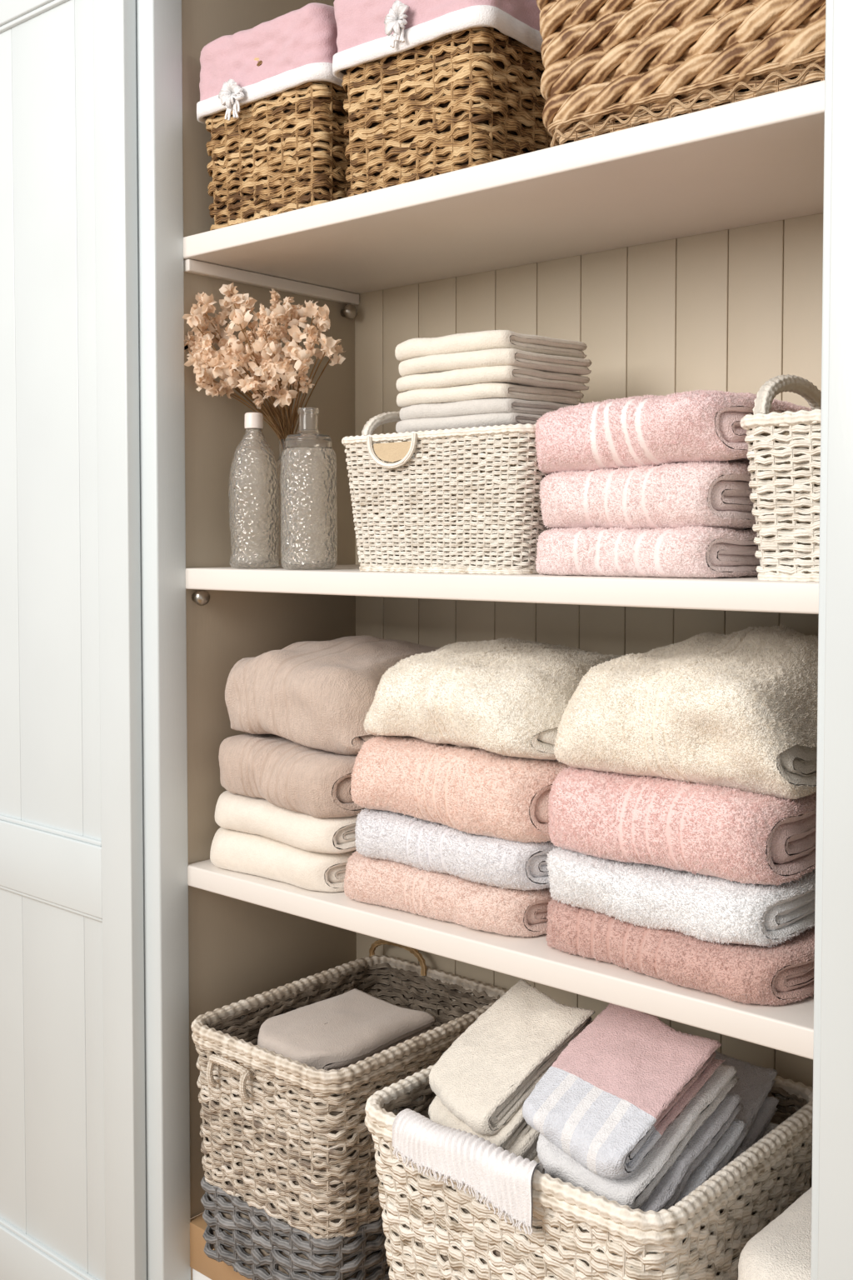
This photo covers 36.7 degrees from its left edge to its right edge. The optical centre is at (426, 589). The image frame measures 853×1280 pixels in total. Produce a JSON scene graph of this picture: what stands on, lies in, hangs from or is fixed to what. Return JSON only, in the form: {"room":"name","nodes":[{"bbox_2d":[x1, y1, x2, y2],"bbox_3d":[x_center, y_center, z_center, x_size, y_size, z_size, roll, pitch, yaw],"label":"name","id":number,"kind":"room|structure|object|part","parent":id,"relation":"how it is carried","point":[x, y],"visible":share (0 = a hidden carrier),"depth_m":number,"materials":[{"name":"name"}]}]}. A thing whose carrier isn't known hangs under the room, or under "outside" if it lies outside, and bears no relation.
{"room":"linen closet","nodes":[
{"label":"linen closet","id":0,"kind":"room"},
{"bbox_2d":[190,1212,203,1279],"bbox_3d":[-0.945,1.107,0.345,5.200,0.020,3.540,2,3,41],"label":"floor","id":1,"kind":"structure","parent":0,"point":[202,1212],"depth_m":1.95,"materials":[{"name":"brown wood"}]},
{"bbox_2d":[190,1213,251,1279],"bbox_3d":[0.171,0.863,1.472,1.006,0.060,0.319,2,3,41],"label":"floor","id":2,"kind":"structure","parent":0,"point":[200,1262],"depth_m":1.66,"materials":[{"name":"brown wood"}]},
{"bbox_2d":[190,939,508,1279],"bbox_3d":[-0.094,0.666,1.646,0.269,0.327,0.378,2,3,41],"label":"storage basket","id":3,"kind":"object","parent":2,"relation":"on","point":[290,1182],"visible":0.64,"depth_m":1.52,"materials":[{"name":"wicker"}]},
{"bbox_3d":[-0.042,0.515,1.820,0.108,0.038,0.009,2,3,41],"label":"handle","id":4,"kind":"part","parent":3,"relation":"part of","materials":[{"name":"wicker"}]},
{"bbox_3d":[-0.087,0.788,1.655,0.214,0.066,0.302,2,3,41],"label":"fleece blanket","id":5,"kind":"object","parent":3,"relation":"in","visible":0},
{"bbox_3d":[-0.087,0.728,1.652,0.213,0.065,0.303,2,3,41],"label":"fleece blanket","id":6,"kind":"object","parent":5,"relation":"on","visible":0},
{"bbox_3d":[-0.086,0.670,1.650,0.212,0.061,0.303,2,3,41],"label":"fleece blanket","id":7,"kind":"object","parent":6,"relation":"on","visible":0},
{"bbox_3d":[-0.112,0.619,1.646,0.165,0.054,0.223,2,3,41],"label":"fleece blanket","id":8,"kind":"object","parent":7,"relation":"on","visible":0},
{"bbox_2d":[257,988,436,1070],"bbox_3d":[-0.117,0.573,1.648,0.159,0.053,0.226,2,3,41],"label":"folded towel","id":9,"kind":"object","parent":8,"relation":"on","point":[337,1032],"visible":0.73,"depth_m":1.62,"materials":[{"name":"beige fabric"}]},
{"bbox_2d":[365,1064,813,1279],"bbox_3d":[0.182,0.692,1.385,0.384,0.299,0.368,2,3,41],"label":"storage basket","id":10,"kind":"object","parent":2,"relation":"on","point":[433,1229],"visible":0.56,"depth_m":1.25,"materials":[{"name":"wicker"}]},
{"bbox_2d":[392,1108,543,1234],"bbox_3d":[0.047,0.567,1.280,0.189,0.062,0.066,2,3,41],"label":"hand towel","id":11,"kind":"object","parent":10,"relation":"in","point":[504,1178],"visible":0.97,"depth_m":1.25,"materials":[{"name":"white fabric"}]},
{"bbox_2d":[689,1033,777,1147],"bbox_3d":[0.290,0.534,1.337,0.104,0.093,0.145,2,3,37],"label":"folded hand towel","id":12,"kind":"object","parent":10,"relation":"in","point":[754,1084],"visible":0.21,"depth_m":1.34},
{"bbox_2d":[729,1147,746,1162],"bbox_3d":[0.222,0.606,1.277,0.175,0.113,0.131,-2,3,-45],"label":"folded hand towel","id":13,"kind":"object","parent":10,"relation":"in","point":[741,1150],"visible":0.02,"depth_m":1.28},
{"bbox_2d":[674,1118,749,1205],"bbox_3d":[0.217,0.578,1.276,0.177,0.115,0.131,-2,3,-44],"label":"folded hand towel","id":14,"kind":"object","parent":13,"relation":"on","point":[727,1147],"visible":0.1,"depth_m":1.26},
{"bbox_2d":[545,1093,743,1211],"bbox_3d":[0.212,0.550,1.275,0.170,0.114,0.131,-2,3,-42],"label":"folded hand towel","id":15,"kind":"object","parent":14,"relation":"on","point":[666,1194],"visible":0.14,"depth_m":1.23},
{"bbox_2d":[536,1063,739,1209],"bbox_3d":[0.204,0.520,1.270,0.171,0.116,0.135,-2,3,-43],"label":"folded hand towel","id":16,"kind":"object","parent":15,"relation":"on","point":[634,1190],"visible":0.41,"depth_m":1.22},
{"bbox_2d":[522,1003,725,1179],"bbox_3d":[0.191,0.488,1.260,0.158,0.113,0.142,-2,3,-43],"label":"folded hand towel","id":17,"kind":"object","parent":16,"relation":"on","point":[607,1100],"visible":1,"depth_m":1.24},
{"bbox_2d":[740,1095,779,1149],"bbox_3d":[0.291,0.563,1.339,0.104,0.093,0.141,2,3,41],"label":"folded hand towel","id":18,"kind":"object","parent":10,"relation":"in","point":[767,1110],"visible":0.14,"depth_m":1.33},
{"bbox_2d":[761,1121,779,1138],"bbox_3d":[0.293,0.590,1.341,0.104,0.090,0.142,2,3,44],"label":"folded hand towel","id":19,"kind":"object","parent":10,"relation":"in","point":[772,1126],"visible":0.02,"depth_m":1.35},
{"bbox_3d":[0.436,0.798,1.193,0.218,0.093,0.315,2,3,41],"label":"bath towel","id":20,"kind":"object","parent":2,"relation":"on","visible":0},
{"bbox_3d":[0.434,0.713,1.190,0.215,0.093,0.315,2,3,41],"label":"bath towel","id":21,"kind":"object","parent":20,"relation":"on","visible":0},
{"bbox_2d":[738,1186,812,1279],"bbox_3d":[0.436,0.623,1.186,0.214,0.099,0.318,2,3,41],"label":"bath towel","id":22,"kind":"object","parent":21,"relation":"on","point":[782,1250],"visible":0.45,"depth_m":1.14,"materials":[{"name":"beige fabric"}]},
{"bbox_2d":[181,0,356,1218],"bbox_3d":[-0.211,-0.154,1.778,0.024,1.950,0.338,2,3,41],"label":"wall","id":23,"kind":"structure","parent":0,"point":[238,950],"depth_m":1.70,"materials":[{"name":"beige paint"}]},
{"bbox_2d":[0,0,105,1279],"bbox_3d":[-0.593,0.072,1.816,0.462,1.706,0.007,2,3,41],"label":"trim","id":24,"kind":"structure","parent":23,"relation":"attached to","point":[54,3],"depth_m":1.75,"materials":[{"name":"white wood"}]},
{"bbox_2d":[93,0,146,1279],"bbox_3d":[-0.393,-0.039,1.641,0.064,2.130,0.020,2,3,41],"label":"stile","id":25,"kind":"object","parent":23,"relation":"attached to","point":[114,21],"visible":1,"depth_m":1.63,"materials":[{"name":"paint"}]},
{"bbox_2d":[0,0,54,26],"bbox_3d":[-0.591,-0.945,1.778,0.462,0.330,0.020,2,3,41],"label":"rail","id":26,"kind":"object","parent":25,"relation":"attached to","point":[10,10],"visible":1,"depth_m":1.74,"materials":[{"name":"paint"}]},
{"bbox_2d":[0,1224,85,1279],"bbox_3d":[-0.591,0.972,1.853,0.462,0.094,0.020,2,3,41],"label":"rail","id":27,"kind":"object","parent":25,"relation":"attached to","point":[19,1259],"visible":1,"depth_m":1.82,"materials":[{"name":"paint"}]},
{"bbox_2d":[0,0,105,1279],"bbox_3d":[-0.589,-0.046,1.816,0.465,2.070,0.008,2,3,41],"label":"panel","id":28,"kind":"object","parent":27,"relation":"attached to","point":[52,1171],"visible":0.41,"depth_m":1.75,"materials":[{"name":"paint"}]},
{"bbox_2d":[0,819,102,919],"bbox_3d":[-0.591,0.376,1.830,0.462,0.094,0.020,2,3,41],"label":"rail","id":29,"kind":"object","parent":25,"relation":"attached to","point":[66,872],"visible":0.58,"depth_m":1.75,"materials":[{"name":"paint"}]},
{"bbox_2d":[135,0,190,1279],"bbox_3d":[-0.342,-0.039,1.644,0.052,2.170,0.047,2,3,41],"label":"trim","id":30,"kind":"structure","parent":23,"relation":"attached to","point":[158,22],"depth_m":1.63,"materials":[{"name":"paint"}]},
{"bbox_2d":[191,590,209,605],"bbox_3d":[-0.292,0.009,1.657,0.021,0.022,0.022,2,3,41],"label":"pin","id":31,"kind":"object","parent":23,"relation":"attached to","point":[201,597],"visible":0.97,"depth_m":1.65,"materials":[{"name":"silver metal"}]},
{"bbox_2d":[192,1268,211,1279],"bbox_3d":[0.026,0.977,1.406,0.868,0.159,0.018,2,3,41],"label":"shelf","id":32,"kind":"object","parent":23,"relation":"attached to","point":[197,1275],"depth_m":1.67,"materials":[{"name":"white paint"}]},
{"bbox_2d":[183,259,359,304],"bbox_3d":[-0.203,-0.417,1.749,0.012,0.016,0.312,2,3,41],"label":"cleat","id":33,"kind":"object","parent":23,"relation":"attached to","point":[190,266],"visible":0.98,"depth_m":1.73,"materials":[{"name":"paint"}]},
{"bbox_2d":[340,304,357,319],"bbox_3d":[-0.112,-0.400,1.848,0.021,0.022,0.022,2,3,41],"label":"pin","id":34,"kind":"object","parent":23,"relation":"attached to","point":[350,312],"visible":1,"depth_m":1.84,"materials":[{"name":"silver metal"}]},
{"bbox_2d":[355,212,823,1188],"bbox_3d":[0.280,-0.146,1.562,1.050,1.950,0.020,2,3,41],"label":"wall","id":35,"kind":"structure","parent":0,"point":[737,310],"depth_m":1.57,"materials":[{"name":"paint"}]},
{"bbox_2d":[187,859,814,1059],"bbox_3d":[0.171,0.377,1.453,1.006,0.027,0.318,2,3,41],"label":"closet shelf","id":36,"kind":"object","parent":35,"relation":"attached to","point":[789,1028],"visible":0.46,"depth_m":1.31,"materials":[{"name":"paint"}]},
{"bbox_2d":[210,826,356,892],"bbox_3d":[-0.109,0.327,1.691,0.250,0.055,0.305,2,3,41],"label":"bath towel","id":37,"kind":"object","parent":36,"relation":"on","point":[232,850],"visible":0.32,"depth_m":1.56,"materials":[{"name":"beige fabric"}]},
{"bbox_2d":[215,790,357,854],"bbox_3d":[-0.105,0.283,1.687,0.262,0.054,0.300,2,3,41],"label":"bath towel","id":38,"kind":"object","parent":37,"relation":"on","point":[242,813],"visible":0.27,"depth_m":1.55,"materials":[{"name":"beige fabric"}]},
{"bbox_2d":[218,733,365,818],"bbox_3d":[-0.102,0.224,1.683,0.267,0.085,0.320,2,3,41],"label":"bath towel","id":39,"kind":"object","parent":38,"relation":"on","point":[282,772],"visible":0.42,"depth_m":1.54,"materials":[{"name":"beige fabric"}]},
{"bbox_2d":[225,635,440,754],"bbox_3d":[-0.095,0.132,1.676,0.271,0.141,0.297,2,3,41],"label":"bath towel","id":40,"kind":"object","parent":39,"relation":"on","point":[314,694],"visible":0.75,"depth_m":1.57,"materials":[{"name":"beige fabric"}]},
{"bbox_2d":[343,851,552,937],"bbox_3d":[0.093,0.332,1.519,0.299,0.060,0.302,2,3,41],"label":"bath towel","id":41,"kind":"object","parent":36,"relation":"on","point":[436,895],"visible":0.29,"depth_m":1.40,"materials":[{"name":"pink fabric"}]},
{"bbox_2d":[355,808,558,890],"bbox_3d":[0.100,0.283,1.509,0.285,0.061,0.298,2,3,41],"label":"bath towel","id":42,"kind":"object","parent":41,"relation":"on","point":[422,844],"visible":0.41,"depth_m":1.39,"materials":[{"name":"white fabric"}]},
{"bbox_2d":[350,735,570,843],"bbox_3d":[0.097,0.213,1.508,0.300,0.093,0.309,2,3,41],"label":"bath towel","id":43,"kind":"object","parent":42,"relation":"on","point":[472,791],"visible":0.54,"depth_m":1.38,"materials":[{"name":"pink fabric"}]},
{"bbox_2d":[363,636,625,759],"bbox_3d":[0.096,0.123,1.506,0.296,0.118,0.311,2,3,41],"label":"bath towel","id":44,"kind":"object","parent":43,"relation":"on","point":[500,696],"visible":0.78,"depth_m":1.39,"materials":[{"name":"beige fabric"}]},
{"bbox_2d":[545,898,814,1005],"bbox_3d":[0.302,0.342,1.333,0.294,0.056,0.312,2,3,41],"label":"bath towel","id":45,"kind":"object","parent":36,"relation":"on","point":[743,973],"visible":0.39,"depth_m":1.19,"materials":[{"name":"pink fabric"}]},
{"bbox_2d":[545,846,815,947],"bbox_3d":[0.301,0.291,1.337,0.273,0.066,0.311,2,3,41],"label":"bath towel","id":46,"kind":"object","parent":45,"relation":"on","point":[710,908],"visible":0.48,"depth_m":1.21,"materials":[{"name":"white fabric"}]},
{"bbox_2d":[547,765,816,885],"bbox_3d":[0.298,0.224,1.335,0.274,0.094,0.305,2,3,41],"label":"bath towel","id":47,"kind":"object","parent":46,"relation":"on","point":[732,834],"visible":0.6,"depth_m":1.20,"materials":[{"name":"pink fabric"}]},
{"bbox_2d":[553,623,818,799],"bbox_3d":[0.299,0.119,1.326,0.288,0.161,0.312,2,3,41],"label":"bath towel","id":48,"kind":"object","parent":47,"relation":"on","point":[712,708],"visible":0.94,"depth_m":1.21,"materials":[{"name":"beige fabric"}]},
{"bbox_2d":[185,564,819,614],"bbox_3d":[0.171,-0.006,1.438,1.006,0.027,0.318,2,3,41],"label":"closet shelf","id":49,"kind":"object","parent":35,"relation":"attached to","point":[747,593],"visible":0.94,"depth_m":1.29,"materials":[{"name":"paint"}]},
{"bbox_2d":[228,412,279,568],"bbox_3d":[-0.218,-0.126,1.625,0.065,0.195,0.064,-2,3,-45],"label":"glass bottle","id":50,"kind":"object","parent":49,"relation":"on","point":[253,487],"visible":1,"depth_m":1.60,"materials":[{"name":"white glass"}]},
{"bbox_2d":[182,282,345,566],"bbox_3d":[-0.198,-0.209,1.597,0.183,0.364,0.227,-1,3,-34],"label":"dried flower arrangement","id":51,"kind":"object","parent":49,"relation":"on","point":[274,372],"visible":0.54,"depth_m":1.58,"materials":[{"name":"pink plant"}]},
{"bbox_2d":[280,406,337,569],"bbox_3d":[-0.144,-0.124,1.570,0.070,0.196,0.070,2,3,41],"label":"glass bottle","id":52,"kind":"object","parent":49,"relation":"on","point":[308,459],"visible":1,"depth_m":1.54,"materials":[{"name":"white glass"}]},
{"bbox_2d":[341,410,551,574],"bbox_3d":[0.088,-0.118,1.498,0.283,0.194,0.284,2,3,41],"label":"wicker basket","id":53,"kind":"object","parent":49,"relation":"on","point":[427,501],"visible":0.62,"depth_m":1.39,"materials":[{"name":"beige wicker"}]},
{"bbox_3d":[0.088,-0.065,1.504,0.234,0.063,0.247,2,3,41],"label":"linen cloth","id":54,"kind":"object","parent":53,"relation":"in","visible":0},
{"bbox_3d":[0.088,-0.139,1.502,0.226,0.090,0.244,2,3,41],"label":"linen cloth","id":55,"kind":"object","parent":54,"relation":"on","visible":0},
{"bbox_2d":[395,412,543,433],"bbox_3d":[0.071,-0.186,1.464,0.188,0.015,0.152,2,3,41],"label":"linen cloth","id":56,"kind":"object","parent":55,"relation":"on","point":[489,419],"visible":0.47,"depth_m":1.39,"materials":[{"name":"white fabric"}]},
{"bbox_2d":[399,398,574,420],"bbox_3d":[0.070,-0.202,1.466,0.177,0.020,0.147,2,3,41],"label":"linen cloth","id":57,"kind":"object","parent":56,"relation":"on","point":[474,407],"visible":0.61,"depth_m":1.40,"materials":[{"name":"white fabric"}]},
{"bbox_2d":[396,382,584,407],"bbox_3d":[0.066,-0.218,1.470,0.179,0.021,0.149,2,3,41],"label":"linen cloth","id":58,"kind":"object","parent":57,"relation":"on","point":[487,390],"visible":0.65,"depth_m":1.41,"materials":[{"name":"beige fabric"}]},
{"bbox_2d":[396,365,589,392],"bbox_3d":[0.069,-0.235,1.464,0.182,0.021,0.150,2,3,41],"label":"linen cloth","id":59,"kind":"object","parent":58,"relation":"on","point":[502,374],"visible":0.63,"depth_m":1.40,"materials":[{"name":"beige fabric"}]},
{"bbox_2d":[398,348,592,376],"bbox_3d":[0.071,-0.252,1.459,0.180,0.023,0.153,2,3,41],"label":"linen cloth","id":60,"kind":"object","parent":59,"relation":"on","point":[496,357],"visible":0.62,"depth_m":1.40,"materials":[{"name":"beige fabric"}]},
{"bbox_2d":[395,330,587,361],"bbox_3d":[0.067,-0.272,1.466,0.177,0.026,0.151,2,3,41],"label":"linen cloth","id":61,"kind":"object","parent":60,"relation":"on","point":[483,340],"visible":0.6,"depth_m":1.41,"materials":[{"name":"beige fabric"}]},
{"bbox_2d":[535,525,760,578],"bbox_3d":[0.273,-0.041,1.347,0.246,0.051,0.304,2,3,41],"label":"bath towel","id":62,"kind":"object","parent":49,"relation":"on","point":[700,552],"visible":0.84,"depth_m":1.22,"materials":[{"name":"pink fabric"}]},
{"bbox_2d":[539,460,756,529],"bbox_3d":[0.275,-0.094,1.349,0.230,0.070,0.290,2,3,41],"label":"bath towel","id":63,"kind":"object","parent":62,"relation":"on","point":[706,493],"visible":0.62,"depth_m":1.22,"materials":[{"name":"pink fabric"}]},
{"bbox_2d":[534,389,811,474],"bbox_3d":[0.278,-0.156,1.341,0.247,0.077,0.316,2,3,41],"label":"bath towel","id":64,"kind":"object","parent":63,"relation":"on","point":[698,426],"visible":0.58,"depth_m":1.21,"materials":[{"name":"pink fabric"}]},
{"bbox_2d":[740,374,821,581],"bbox_3d":[0.450,-0.105,1.187,0.226,0.195,0.284,2,3,41],"label":"wicker basket","id":65,"kind":"object","parent":49,"relation":"on","point":[783,454],"visible":0.7,"depth_m":1.13,"materials":[{"name":"white wicker"}]},
{"bbox_2d":[183,80,824,294],"bbox_3d":[0.171,-0.426,1.422,1.006,0.027,0.318,2,3,41],"label":"closet shelf","id":66,"kind":"object","parent":35,"relation":"attached to","point":[757,160],"visible":1,"depth_m":1.39,"materials":[{"name":"paint"}]},
{"bbox_2d":[196,2,355,230],"bbox_3d":[-0.118,-0.565,1.649,0.238,0.242,0.310,2,3,41],"label":"wicker basket","id":67,"kind":"object","parent":66,"relation":"on","point":[271,104],"visible":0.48,"depth_m":1.53,"materials":[{"name":"brown wicker"}]},
{"bbox_2d":[332,0,559,197],"bbox_3d":[0.064,-0.559,1.491,0.234,0.242,0.310,2,3,41],"label":"wicker basket","id":68,"kind":"object","parent":66,"relation":"on","point":[434,87],"visible":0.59,"depth_m":1.38,"materials":[{"name":"brown wicker"}]},
{"bbox_2d":[536,0,825,147],"bbox_3d":[0.360,-0.559,1.248,0.445,0.255,0.316,2,3,41],"label":"rope basket","id":69,"kind":"object","parent":66,"relation":"on","point":[611,66],"visible":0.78,"depth_m":1.18,"materials":[{"name":"wicker"}]},
{"bbox_3d":[0.108,0.610,1.348,0.133,0.043,0.173,2,33,47],"label":"folded hand towel","id":70,"kind":"object","parent":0,"visible":0},
{"bbox_2d":[530,1152,544,1174],"bbox_3d":[0.093,0.580,1.366,0.154,0.108,0.128,-2,3,-40],"label":"folded hand towel","id":71,"kind":"object","parent":70,"relation":"on","point":[537,1159],"visible":0.02,"depth_m":1.31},
{"bbox_2d":[504,1127,539,1161],"bbox_3d":[0.089,0.553,1.366,0.154,0.107,0.126,-2,3,-38],"label":"folded hand towel","id":72,"kind":"object","parent":71,"relation":"on","point":[527,1147],"visible":0.04,"depth_m":1.30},
{"bbox_2d":[428,1095,531,1150],"bbox_3d":[0.090,0.526,1.371,0.154,0.108,0.123,-2,3,-37],"label":"folded hand towel","id":73,"kind":"object","parent":72,"relation":"on","point":[509,1136],"visible":0.18,"depth_m":1.31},
{"bbox_2d":[429,978,595,1134],"bbox_3d":[0.088,0.496,1.373,0.157,0.109,0.120,-2,3,-34],"label":"folded hand towel","id":74,"kind":"object","parent":73,"relation":"on","point":[488,1072],"visible":0.98,"depth_m":1.35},
{"bbox_3d":[0.565,-0.128,1.104,0.020,1.950,0.338,2,3,41],"label":"wall","id":75,"kind":"structure","parent":0,"visible":0},
{"bbox_2d":[810,0,833,1279],"bbox_3d":[0.393,-0.014,1.004,0.162,2.170,0.045,2,3,41],"label":"trim","id":76,"kind":"structure","parent":75,"relation":"attached to","point":[829,3],"depth_m":1.04,"materials":[{"name":"paint"}]},
{"bbox_2d":[817,0,852,1279],"bbox_3d":[0.345,-0.014,1.000,0.064,2.130,0.020,2,3,41],"label":"stile","id":77,"kind":"object","parent":75,"relation":"attached to","point":[836,1143],"visible":1,"depth_m":1.01,"materials":[{"name":"paint"}]}
]}

